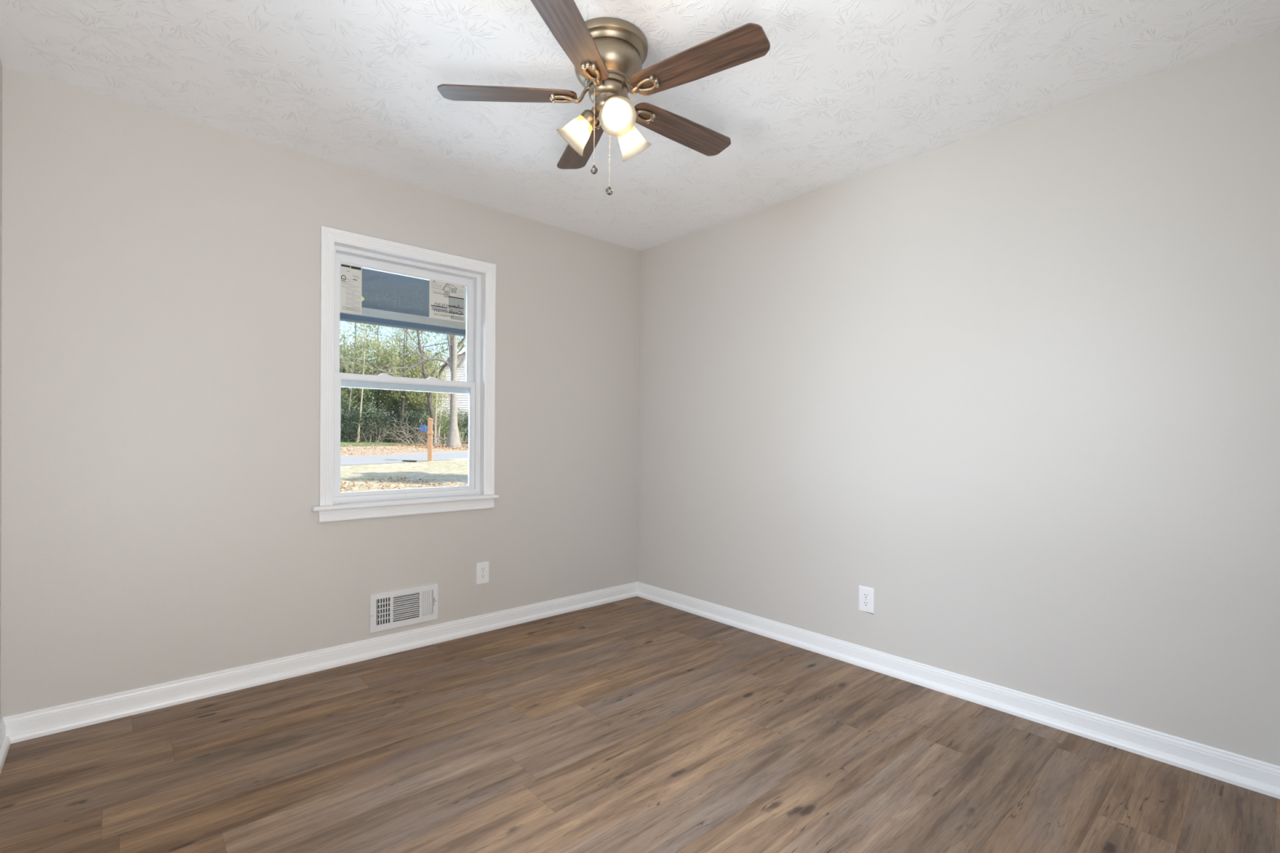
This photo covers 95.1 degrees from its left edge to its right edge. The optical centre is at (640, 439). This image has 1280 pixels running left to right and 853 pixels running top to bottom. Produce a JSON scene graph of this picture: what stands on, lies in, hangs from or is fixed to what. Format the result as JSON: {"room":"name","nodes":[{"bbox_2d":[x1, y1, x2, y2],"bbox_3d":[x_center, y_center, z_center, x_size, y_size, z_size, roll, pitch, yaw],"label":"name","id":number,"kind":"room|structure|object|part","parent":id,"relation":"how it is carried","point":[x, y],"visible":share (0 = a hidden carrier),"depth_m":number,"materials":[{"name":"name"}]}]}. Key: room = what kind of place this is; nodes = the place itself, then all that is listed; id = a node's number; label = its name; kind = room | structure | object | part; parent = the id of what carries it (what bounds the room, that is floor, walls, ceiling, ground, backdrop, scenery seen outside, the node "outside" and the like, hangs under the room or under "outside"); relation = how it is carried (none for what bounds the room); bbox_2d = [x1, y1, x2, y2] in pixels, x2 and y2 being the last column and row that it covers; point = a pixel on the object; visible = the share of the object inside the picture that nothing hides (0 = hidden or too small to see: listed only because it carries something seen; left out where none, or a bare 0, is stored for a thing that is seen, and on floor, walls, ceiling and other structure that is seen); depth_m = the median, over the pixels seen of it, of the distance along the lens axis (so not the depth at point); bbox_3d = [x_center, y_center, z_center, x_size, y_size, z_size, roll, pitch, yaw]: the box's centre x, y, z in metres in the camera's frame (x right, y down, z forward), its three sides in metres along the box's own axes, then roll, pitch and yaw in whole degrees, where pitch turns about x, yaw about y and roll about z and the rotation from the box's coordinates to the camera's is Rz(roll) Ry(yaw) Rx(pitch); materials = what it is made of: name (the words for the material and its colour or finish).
{"room":"empty bedroom","nodes":[
{"label":"empty bedroom","id":0,"kind":"room"},
{"bbox_2d":[0,59,2,718],"bbox_3d":[-1.254,-0.105,0.824,0.150,2.440,3.310,0,0,-42],"label":"wall","id":1,"kind":"structure","parent":0,"point":[1,64],"depth_m":2.09,"materials":[{"name":"beige paint"}]},
{"bbox_2d":[0,717,10,773],"bbox_3d":[-1.248,1.067,0.945,0.027,0.094,3.160,0,0,-42],"label":"baseboard","id":2,"kind":"structure","parent":1,"relation":"attached to","point":[5,741],"depth_m":2.05,"materials":[{"name":"white paint"}]},
{"bbox_2d":[0,66,639,717],"bbox_3d":[-1.209,-0.117,3.187,3.370,2.440,0.150,0,0,-42],"label":"wall","id":3,"kind":"structure","parent":0,"point":[161,271],"depth_m":2.54,"materials":[{"name":"beige paint"}]},
{"bbox_2d":[2,582,637,743],"bbox_3d":[-1.159,1.057,3.127,3.070,0.094,0.027,0,0,-42],"label":"baseboard","id":4,"kind":"structure","parent":3,"relation":"attached to","point":[33,724],"depth_m":2.66,"materials":[{"name":"white paint"}]},
{"bbox_2d":[369,582,437,632],"bbox_3d":[-1.235,0.881,3.065,0.349,0.193,0.015,0,0,-42],"label":"air vent","id":5,"kind":"object","parent":3,"relation":"in","point":[393,609],"visible":1,"depth_m":3.06,"materials":[{"name":"white metal"}]},
{"bbox_2d":[311,226,498,522],"bbox_3d":[-1.236,-0.308,3.125,0.954,1.409,0.198,0,0,-42],"label":"window","id":6,"kind":"structure","parent":3,"relation":"in","point":[337,246],"depth_m":3.11,"materials":[{"name":"white paint"}]},
{"bbox_2d":[339,263,364,315],"bbox_3d":[-1.473,-0.766,2.990,0.118,0.251,0.002,0,0,-42],"label":"window sticker","id":7,"kind":"object","parent":6,"relation":"attached to","point":[351,298],"visible":1,"depth_m":2.98,"materials":[{"name":"paper"}]},
{"bbox_2d":[341,270,360,314],"bbox_3d":[-1.478,-0.751,2.985,0.091,0.211,0.001,0,0,-42],"label":"print","id":8,"kind":"object","parent":7,"relation":"attached to","point":[347,270],"depth_m":2.99},
{"bbox_3d":[-1.269,-0.598,3.179,0.743,0.668,0.028,0,0,-42],"label":"sash","id":9,"kind":"part","parent":6,"relation":"part of","materials":[{"name":"white plastic"}]},
{"bbox_3d":[-1.250,-0.015,3.156,0.743,0.628,0.029,0,0,-42],"label":"sash","id":10,"kind":"part","parent":6,"relation":"part of","materials":[{"name":"white plastic"}]},
{"bbox_3d":[-1.261,-0.313,3.171,0.815,1.303,0.096,0,0,-42],"label":"frame","id":11,"kind":"part","parent":6,"relation":"part of","materials":[{"name":"white plastic"}]},
{"bbox_2d":[429,280,465,322],"bbox_3d":[-1.098,-0.785,3.325,0.213,0.218,0.001,0,0,-42],"label":"window sticker","id":12,"kind":"object","parent":6,"relation":"attached to","point":[446,300],"visible":1,"depth_m":3.32,"materials":[{"name":"paper"}]},
{"bbox_3d":[-1.134,-0.730,3.294,0.092,0.020,0.001,0,0,-42],"label":"grey panel","id":13,"kind":"part","parent":12,"relation":"part of","materials":[{"name":"grey paper"}]},
{"bbox_2d":[431,282,462,296],"bbox_3d":[-1.097,-0.851,3.325,0.192,0.049,0.001,0,0,-42],"label":"print","id":14,"kind":"object","parent":12,"relation":"attached to","point":[433,282],"depth_m":3.28},
{"bbox_3d":[-1.060,-0.741,3.359,0.093,0.027,0.001,0,0,-42],"label":"grey panel","id":15,"kind":"part","parent":12,"relation":"part of","materials":[{"name":"grey paper"}]},
{"bbox_3d":[-1.060,-0.786,3.359,0.093,0.046,0.001,0,0,-42],"label":"grey panel","id":16,"kind":"part","parent":12,"relation":"part of","materials":[{"name":"grey paper"}]},
{"bbox_3d":[-1.056,-0.696,3.364,0.080,0.022,0.001,0,0,-42],"label":"grey panel","id":17,"kind":"part","parent":12,"relation":"part of","materials":[{"name":"grey paper"}]},
{"bbox_2d":[475,561,488,584],"bbox_3d":[-0.908,0.769,3.361,0.079,0.123,0.008,0,0,-42],"label":"wall outlet","id":18,"kind":"object","parent":3,"relation":"attached to","point":[482,568],"visible":1,"depth_m":3.36,"materials":[{"name":"white plastic"}]},
{"bbox_2d":[480,573,485,578],"bbox_3d":[-0.906,0.789,3.359,0.034,0.028,0.001,0,0,-42],"label":"receptacle","id":19,"kind":"object","parent":18,"relation":"attached to","point":[482,575],"depth_m":3.36,"materials":[{"name":"white plastic"}]},
{"bbox_2d":[480,567,485,572],"bbox_3d":[-0.906,0.750,3.359,0.034,0.028,0.001,0,0,-42],"label":"receptacle","id":20,"kind":"object","parent":18,"relation":"attached to","point":[482,569],"depth_m":3.36,"materials":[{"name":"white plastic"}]},
{"bbox_2d":[0,595,1279,852],"bbox_3d":[0.369,1.185,1.421,3.370,0.120,4.910,0,0,-42],"label":"floor","id":21,"kind":"structure","parent":0,"point":[637,724],"depth_m":2.00,"materials":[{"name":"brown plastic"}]},
{"bbox_2d":[0,0,1279,251],"bbox_3d":[0.390,-1.415,1.407,3.370,0.200,4.910,0,0,-42],"label":"ceiling","id":22,"kind":"structure","parent":0,"point":[842,90],"depth_m":2.13,"materials":[{"name":"white paint"}]},
{"bbox_2d":[437,0,769,195],"bbox_3d":[-0.079,-1.081,1.978,1.043,0.483,1.074,0,0,-42],"label":"ceiling fan","id":23,"kind":"object","parent":22,"relation":"hanging from","point":[607,55],"visible":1,"depth_m":1.88,"materials":[{"name":"brown wood"}]},
{"bbox_3d":[-0.439,-1.146,1.946,0.452,0.026,0.121,0,0,-2],"label":"blade","id":24,"kind":"part","parent":23,"relation":"part of","materials":[{"name":"brown wood"}]},
{"bbox_3d":[-0.198,-1.143,1.642,0.121,0.026,0.452,1,0,16],"label":"blade","id":25,"kind":"part","parent":23,"relation":"part of","materials":[{"name":"brown wood"}]},
{"bbox_3d":[-0.229,-1.036,1.985,0.119,0.134,0.130,0,0,-42],"label":"lamp shade","id":26,"kind":"part","parent":23,"relation":"part of","materials":[{"name":"white glass"}]},
{"bbox_3d":[-0.225,-1.146,2.269,0.121,0.026,0.452,0,0,-20],"label":"blade","id":27,"kind":"part","parent":23,"relation":"part of","materials":[{"name":"brown wood"}]},
{"bbox_3d":[-0.172,-1.090,1.974,0.062,0.072,0.068,0,0,-42],"label":"light arm","id":28,"kind":"part","parent":23,"relation":"part of","materials":[{"name":"brown metal"}]},
{"bbox_3d":[-0.146,-1.023,1.923,0.006,0.256,0.025,1,0,43],"label":"pull chain","id":29,"kind":"part","parent":23,"relation":"part of","materials":[{"name":"metal"}]},
{"bbox_3d":[-0.108,-1.003,2.007,0.006,0.273,0.013,0,0,3],"label":"pull chain","id":30,"kind":"part","parent":23,"relation":"part of","materials":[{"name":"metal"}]},
{"bbox_3d":[-0.095,-1.089,1.899,0.060,0.072,0.069,0,0,-42],"label":"light arm","id":31,"kind":"part","parent":23,"relation":"part of","materials":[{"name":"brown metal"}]},
{"bbox_3d":[-0.087,-1.059,1.874,0.049,0.068,0.065,0,0,-42],"label":"light bulb","id":32,"kind":"part","parent":23,"relation":"part of","materials":[{"name":"white glass"}]},
{"bbox_3d":[-0.086,-1.034,1.844,0.112,0.134,0.132,0,0,-42],"label":"lamp shade","id":33,"kind":"part","parent":23,"relation":"part of","materials":[{"name":"white glass"}]},
{"bbox_3d":[-0.034,-1.035,2.043,0.134,0.135,0.118,0,0,-42],"label":"lamp shade","id":34,"kind":"part","parent":23,"relation":"part of","materials":[{"name":"white glass"}]},
{"bbox_3d":[0.153,-1.143,2.161,0.454,0.026,0.131,0,0,-42],"label":"blade","id":35,"kind":"part","parent":23,"relation":"part of","materials":[{"name":"brown wood"}]},
{"bbox_3d":[0.166,-1.141,1.778,0.452,0.026,0.121,1,0,34],"label":"blade","id":36,"kind":"part","parent":23,"relation":"part of","materials":[{"name":"brown wood"}]},
{"bbox_2d":[637,30,1279,766],"bbox_3d":[1.145,-0.097,2.972,0.150,2.440,3.310,0,0,-42],"label":"wall","id":37,"kind":"structure","parent":0,"point":[1015,385],"depth_m":2.40,"materials":[{"name":"beige paint"}]},
{"bbox_2d":[858,585,874,614],"bbox_3d":[1.112,0.794,2.887,0.008,0.127,0.079,0,0,-42],"label":"wall outlet","id":38,"kind":"object","parent":37,"relation":"attached to","point":[866,594],"visible":1,"depth_m":2.88,"materials":[{"name":"white plastic"}]},
{"bbox_2d":[862,600,869,606],"bbox_3d":[1.110,0.812,2.885,0.001,0.028,0.034,0,0,-42],"label":"receptacle","id":39,"kind":"object","parent":38,"relation":"attached to","point":[865,603],"depth_m":2.88,"materials":[{"name":"white plastic"}]},
{"bbox_2d":[862,592,869,599],"bbox_3d":[1.110,0.773,2.885,0.001,0.028,0.034,0,0,-42],"label":"receptacle","id":40,"kind":"object","parent":38,"relation":"attached to","point":[865,595],"depth_m":2.88,"materials":[{"name":"white plastic"}]},
{"bbox_2d":[636,582,1279,799],"bbox_3d":[1.020,1.075,2.975,0.027,0.094,3.160,0,0,-42],"label":"baseboard","id":41,"kind":"structure","parent":37,"relation":"attached to","point":[1251,774],"depth_m":2.39,"materials":[{"name":"white paint"}]},
{"label":"outside","id":42,"kind":"structure","parent":0,"visible":0},
{"bbox_2d":[340,431,468,456],"bbox_3d":[-28.954,-0.169,36.677,98.590,1.448,81.904,0,0,-42],"label":"bank","id":43,"kind":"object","parent":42,"point":[343,452],"visible":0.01,"depth_m":26.91,"materials":[{"name":"soil"}]},
{"bbox_2d":[339,344,361,408],"bbox_3d":[-40.358,-4.321,39.143,42.175,8.336,12.016,0,0,-7],"label":"tree line","id":44,"kind":"object","parent":43,"relation":"on","point":[341,344],"visible":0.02,"depth_m":41.31,"materials":[{"name":"green plant"}]},
{"bbox_2d":[339,328,386,436],"bbox_3d":[-18.323,-2.955,36.304,5.511,7.414,6.188,0,0,-42],"label":"leafy tree","id":45,"kind":"object","parent":43,"relation":"on","point":[344,392],"visible":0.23,"depth_m":35.34,"materials":[{"name":"green plant"}]},
{"bbox_2d":[340,398,386,442],"bbox_3d":[-17.134,-0.834,34.213,4.242,3.078,4.335,1,0,26],"label":"evergreen shrub","id":46,"kind":"object","parent":43,"relation":"on","point":[354,414],"visible":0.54,"depth_m":33.47,"materials":[{"name":"green plant"}]},
{"bbox_2d":[339,320,392,395],"bbox_3d":[-21.570,-5.020,43.954,6.336,11.807,6.320,1,0,15],"label":"leafy tree","id":47,"kind":"object","parent":43,"relation":"on","point":[355,323],"visible":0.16,"depth_m":43.59,"materials":[{"name":"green plant"}]},
{"bbox_2d":[339,326,396,440],"bbox_3d":[-16.654,-3.233,34.460,5.050,6.997,5.171,0,0,-42],"label":"bare tree","id":48,"kind":"object","parent":43,"relation":"on","point":[350,401],"visible":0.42,"depth_m":33.77,"materials":[{"name":"plant"}]},
{"bbox_2d":[343,411,395,443],"bbox_3d":[-15.925,-0.351,33.782,3.450,2.496,2.926,1,0,38],"label":"bare shrub","id":49,"kind":"object","parent":43,"relation":"on","point":[362,438],"visible":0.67,"depth_m":33.95,"materials":[{"name":"brown plant"}]},
{"bbox_2d":[340,329,408,439],"bbox_3d":[-16.967,-3.272,37.464,5.456,8.237,4.905,1,0,21],"label":"leafy tree","id":50,"kind":"object","parent":43,"relation":"on","point":[374,348],"visible":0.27,"depth_m":36.59,"materials":[{"name":"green plant"}]},
{"bbox_2d":[344,405,406,442],"bbox_3d":[-15.951,-0.720,35.089,3.570,2.605,3.493,0,0,-4],"label":"evergreen shrub","id":51,"kind":"object","parent":43,"relation":"on","point":[387,420],"visible":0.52,"depth_m":34.56,"materials":[{"name":"green plant"}]},
{"bbox_2d":[340,441,416,445],"bbox_3d":[-17.176,0.245,28.843,4.590,0.156,12.501,1,0,31],"label":"verge","id":52,"kind":"structure","parent":43,"relation":"on","point":[342,443],"depth_m":32.29,"materials":[{"name":"green plant"}]},
{"bbox_2d":[339,320,419,442],"bbox_3d":[-15.592,-4.052,32.515,7.072,8.729,5.487,1,0,20],"label":"bare tree","id":53,"kind":"object","parent":43,"relation":"on","point":[365,336],"visible":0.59,"depth_m":33.55,"materials":[{"name":"plant"}]},
{"bbox_2d":[365,407,426,443],"bbox_3d":[-14.456,-0.649,35.399,4.210,2.605,3.859,0,0,-42],"label":"bare shrub","id":54,"kind":"object","parent":43,"relation":"on","point":[394,431],"visible":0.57,"depth_m":34.73,"materials":[{"name":"brown plant"}]},
{"bbox_2d":[359,342,435,415],"bbox_3d":[-15.702,-3.017,37.850,4.773,7.688,4.833,0,0,2],"label":"leafy tree","id":55,"kind":"object","parent":43,"relation":"on","point":[384,403],"visible":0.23,"depth_m":36.95,"materials":[{"name":"green plant"}]},
{"bbox_2d":[343,322,451,442],"bbox_3d":[-14.868,-4.484,35.799,6.539,9.617,6.732,0,0,-42],"label":"bare tree","id":56,"kind":"object","parent":43,"relation":"on","point":[406,355],"visible":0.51,"depth_m":35.53,"materials":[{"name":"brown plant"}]},
{"bbox_2d":[340,444,455,455],"bbox_3d":[-12.995,0.439,26.948,6.665,0.290,8.592,1,0,22],"label":"fallen leaves","id":57,"kind":"object","parent":43,"relation":"on","point":[348,450],"visible":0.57,"depth_m":27.16,"materials":[{"name":"beige plant"}]},
{"bbox_2d":[377,406,426,442],"bbox_3d":[-15.122,-0.626,36.894,3.742,2.842,3.825,0,0,-34],"label":"evergreen shrub","id":58,"kind":"object","parent":43,"relation":"on","point":[397,416],"visible":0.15,"depth_m":36.10,"materials":[{"name":"green plant"}]},
{"bbox_2d":[381,326,437,370],"bbox_3d":[-15.817,-4.174,39.519,3.612,10.434,3.704,0,0,-42],"label":"leafy tree","id":59,"kind":"object","parent":43,"relation":"on","point":[398,331],"visible":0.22,"depth_m":39.42,"materials":[{"name":"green plant"}]},
{"bbox_2d":[377,400,441,443],"bbox_3d":[-14.318,-0.776,36.409,3.742,3.315,3.825,1,0,25],"label":"evergreen shrub","id":60,"kind":"object","parent":43,"relation":"on","point":[415,414],"visible":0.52,"depth_m":35.54,"materials":[{"name":"green plant"}]},
{"bbox_2d":[374,348,448,431],"bbox_3d":[-14.498,-2.518,36.955,4.660,6.619,5.183,0,0,-38],"label":"leafy tree","id":61,"kind":"object","parent":43,"relation":"on","point":[415,401],"visible":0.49,"depth_m":36.40,"materials":[{"name":"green plant"}]},
{"bbox_2d":[364,326,465,448],"bbox_3d":[-9.900,-6.814,30.966,8.427,14.753,12.070,0,0,-42],"label":"bare tree","id":62,"kind":"object","parent":43,"relation":"on","point":[453,438],"visible":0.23,"depth_m":31.34,"materials":[{"name":"grey plant"}]},
{"bbox_2d":[386,352,446,445],"bbox_3d":[-12.794,-2.413,33.426,2.540,5.754,3.752,0,0,2],"label":"bare sapling","id":63,"kind":"object","parent":43,"relation":"on","point":[436,395],"visible":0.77,"depth_m":33.21,"materials":[{"name":"brown plant"}]},
{"bbox_2d":[384,335,450,420],"bbox_3d":[-14.793,-2.941,38.879,4.522,7.510,4.579,1,0,33],"label":"leafy tree","id":64,"kind":"object","parent":43,"relation":"on","point":[397,335],"visible":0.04,"depth_m":38.26,"materials":[{"name":"green plant"}]},
{"bbox_2d":[380,328,458,374],"bbox_3d":[-17.474,-5.035,45.854,6.806,12.081,6.824,1,0,30],"label":"leafy tree","id":65,"kind":"object","parent":43,"relation":"on","point":[421,331],"visible":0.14,"depth_m":46.46,"materials":[{"name":"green plant"}]},
{"bbox_2d":[386,369,457,436],"bbox_3d":[-12.325,-1.986,34.847,4.957,4.825,3.027,0,0,-42],"label":"bare sapling","id":66,"kind":"object","parent":43,"relation":"on","point":[440,411],"visible":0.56,"depth_m":35.09,"materials":[{"name":"brown plant"}]},
{"bbox_2d":[385,411,468,444],"bbox_3d":[-12.579,-0.371,34.727,4.767,2.591,4.069,0,0,-18],"label":"bare shrub","id":67,"kind":"object","parent":43,"relation":"on","point":[403,429],"visible":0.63,"depth_m":34.09,"materials":[{"name":"brown plant"}]},
{"bbox_2d":[391,328,466,444],"bbox_3d":[-11.752,-4.851,35.009,6.066,10.682,7.647,1,0,14],"label":"bare tree","id":68,"kind":"object","parent":43,"relation":"on","point":[428,393],"visible":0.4,"depth_m":33.87,"materials":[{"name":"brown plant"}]},
{"bbox_2d":[407,354,450,424],"bbox_3d":[-13.767,-2.374,37.630,2.943,6.315,3.273,0,0,-7],"label":"leafy tree","id":69,"kind":"object","parent":43,"relation":"on","point":[419,368],"visible":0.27,"depth_m":37.29,"materials":[{"name":"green plant"}]},
{"bbox_2d":[389,443,468,450],"bbox_3d":[-9.765,0.389,33.528,5.919,0.259,8.778,1,0,22],"label":"fallen leaves","id":70,"kind":"object","parent":43,"relation":"on","point":[408,445],"visible":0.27,"depth_m":31.08,"materials":[{"name":"orange plant"}]},
{"bbox_2d":[412,355,463,419],"bbox_3d":[-11.410,-2.372,34.537,3.504,5.692,2.190,1,0,25],"label":"bare sapling","id":71,"kind":"object","parent":43,"relation":"on","point":[458,355],"visible":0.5,"depth_m":34.30,"materials":[{"name":"brown plant"}]},
{"bbox_2d":[417,401,467,443],"bbox_3d":[-12.418,-0.849,36.742,4.000,3.125,3.655,0,0,-42],"label":"evergreen shrub","id":72,"kind":"object","parent":43,"relation":"on","point":[443,427],"visible":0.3,"depth_m":36.55,"materials":[{"name":"green plant"}]},
{"bbox_2d":[422,431,468,446],"bbox_3d":[-10.680,0.133,32.550,3.221,1.304,2.798,0,0,-42],"label":"bare shrub","id":73,"kind":"object","parent":43,"relation":"on","point":[433,444],"visible":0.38,"depth_m":32.35,"materials":[{"name":"brown plant"}]},
{"bbox_2d":[436,333,466,358],"bbox_3d":[-17.413,-6.542,59.011,6.446,15.102,6.238,0,0,-26],"label":"leafy tree","id":74,"kind":"object","parent":43,"relation":"on","point":[461,346],"visible":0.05,"depth_m":58.16,"materials":[{"name":"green plant"}]},
{"bbox_2d":[437,347,468,439],"bbox_3d":[-9.525,-4.025,46.277,10.900,9.230,8.840,0,0,-5],"label":"house","id":75,"kind":"structure","parent":43,"relation":"on","point":[463,398],"depth_m":42.06,"materials":[{"name":"white"}]},
{"bbox_2d":[444,353,468,432],"bbox_3d":[-10.212,-2.409,33.762,2.613,5.863,5.120,1,0,17],"label":"bare sapling","id":76,"kind":"object","parent":43,"relation":"on","point":[445,353],"visible":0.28,"depth_m":33.22,"materials":[{"name":"brown plant"}]},
{"bbox_2d":[445,408,468,444],"bbox_3d":[-11.124,-0.600,38.096,3.742,2.842,3.825,0,0,-35],"label":"evergreen shrub","id":77,"kind":"object","parent":43,"relation":"on","point":[464,425],"visible":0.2,"depth_m":37.12,"materials":[{"name":"green plant"}]},
{"bbox_2d":[460,432,468,447],"bbox_3d":[-9.205,0.330,31.669,2.894,1.840,1.853,0,0,-20],"label":"bare shrub","id":78,"kind":"object","parent":43,"relation":"on","point":[462,433],"visible":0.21,"depth_m":31.81,"materials":[{"name":"brown plant"}]},
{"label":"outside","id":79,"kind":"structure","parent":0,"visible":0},
{"bbox_2d":[449,457,467,462],"bbox_3d":[-3.694,0.884,20.503,4.537,0.274,8.507,0,0,-42],"label":"driveway","id":80,"kind":"structure","parent":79,"point":[459,460],"depth_m":21.11,"materials":[{"name":"concrete"}]},
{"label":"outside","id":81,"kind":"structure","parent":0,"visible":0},
{"bbox_2d":[340,459,467,492],"bbox_3d":[9.666,1.199,9.988,49.440,0.711,80.002,1,0,31],"label":"lawn","id":82,"kind":"structure","parent":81,"point":[453,471],"depth_m":14.89,"materials":[{"name":"beige plant"}]},
{"bbox_2d":[340,476,466,491],"bbox_3d":[-5.720,0.960,11.749,2.468,0.130,4.129,1,0,31],"label":"fallen leaves","id":83,"kind":"object","parent":82,"relation":"on","point":[346,482],"visible":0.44,"depth_m":12.55,"materials":[{"name":"orange plant"}]},
{"bbox_2d":[418,417,433,461],"bbox_3d":[-7.207,0.034,19.669,0.404,1.520,0.425,0,0,-7],"label":"mailbox","id":84,"kind":"object","parent":82,"relation":"on","point":[428,429],"visible":0.96,"depth_m":19.61,"materials":[{"name":"brown wood"}]},
{"bbox_3d":[-7.090,0.035,19.676,0.150,1.520,0.150,0,0,-7],"label":"post","id":85,"kind":"part","parent":84,"relation":"part of","materials":[{"name":"brown wood"}]},
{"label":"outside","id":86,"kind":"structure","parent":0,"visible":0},
{"bbox_2d":[339,267,466,322],"bbox_3d":[-1.476,-1.050,4.291,11.000,0.040,1.830,0,0,-42],"label":"ceiling","id":87,"kind":"structure","parent":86,"point":[381,291],"depth_m":4.14,"materials":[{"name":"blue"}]},
{"bbox_2d":[339,312,466,336],"bbox_3d":[-2.001,-0.954,4.877,11.000,0.042,0.100,0,0,-42],"label":"beam","id":88,"kind":"structure","parent":87,"relation":"attached to","point":[343,317],"depth_m":4.84,"materials":[{"name":"blue paint"}]},
{"bbox_2d":[339,306,466,329],"bbox_3d":[-1.967,-1.006,4.839,11.000,0.063,0.040,0,0,-42],"label":"trim","id":89,"kind":"structure","parent":87,"relation":"attached to","point":[366,312],"depth_m":4.86,"materials":[{"name":"white paint"}]},
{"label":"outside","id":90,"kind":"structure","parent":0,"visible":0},
{"bbox_2d":[340,450,468,465],"bbox_3d":[-8.853,0.608,21.564,6.186,0.351,81.117,1,0,23],"label":"road","id":91,"kind":"structure","parent":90,"point":[396,458],"depth_m":21.45,"materials":[{"name":"grey asphalt"}]}
]}

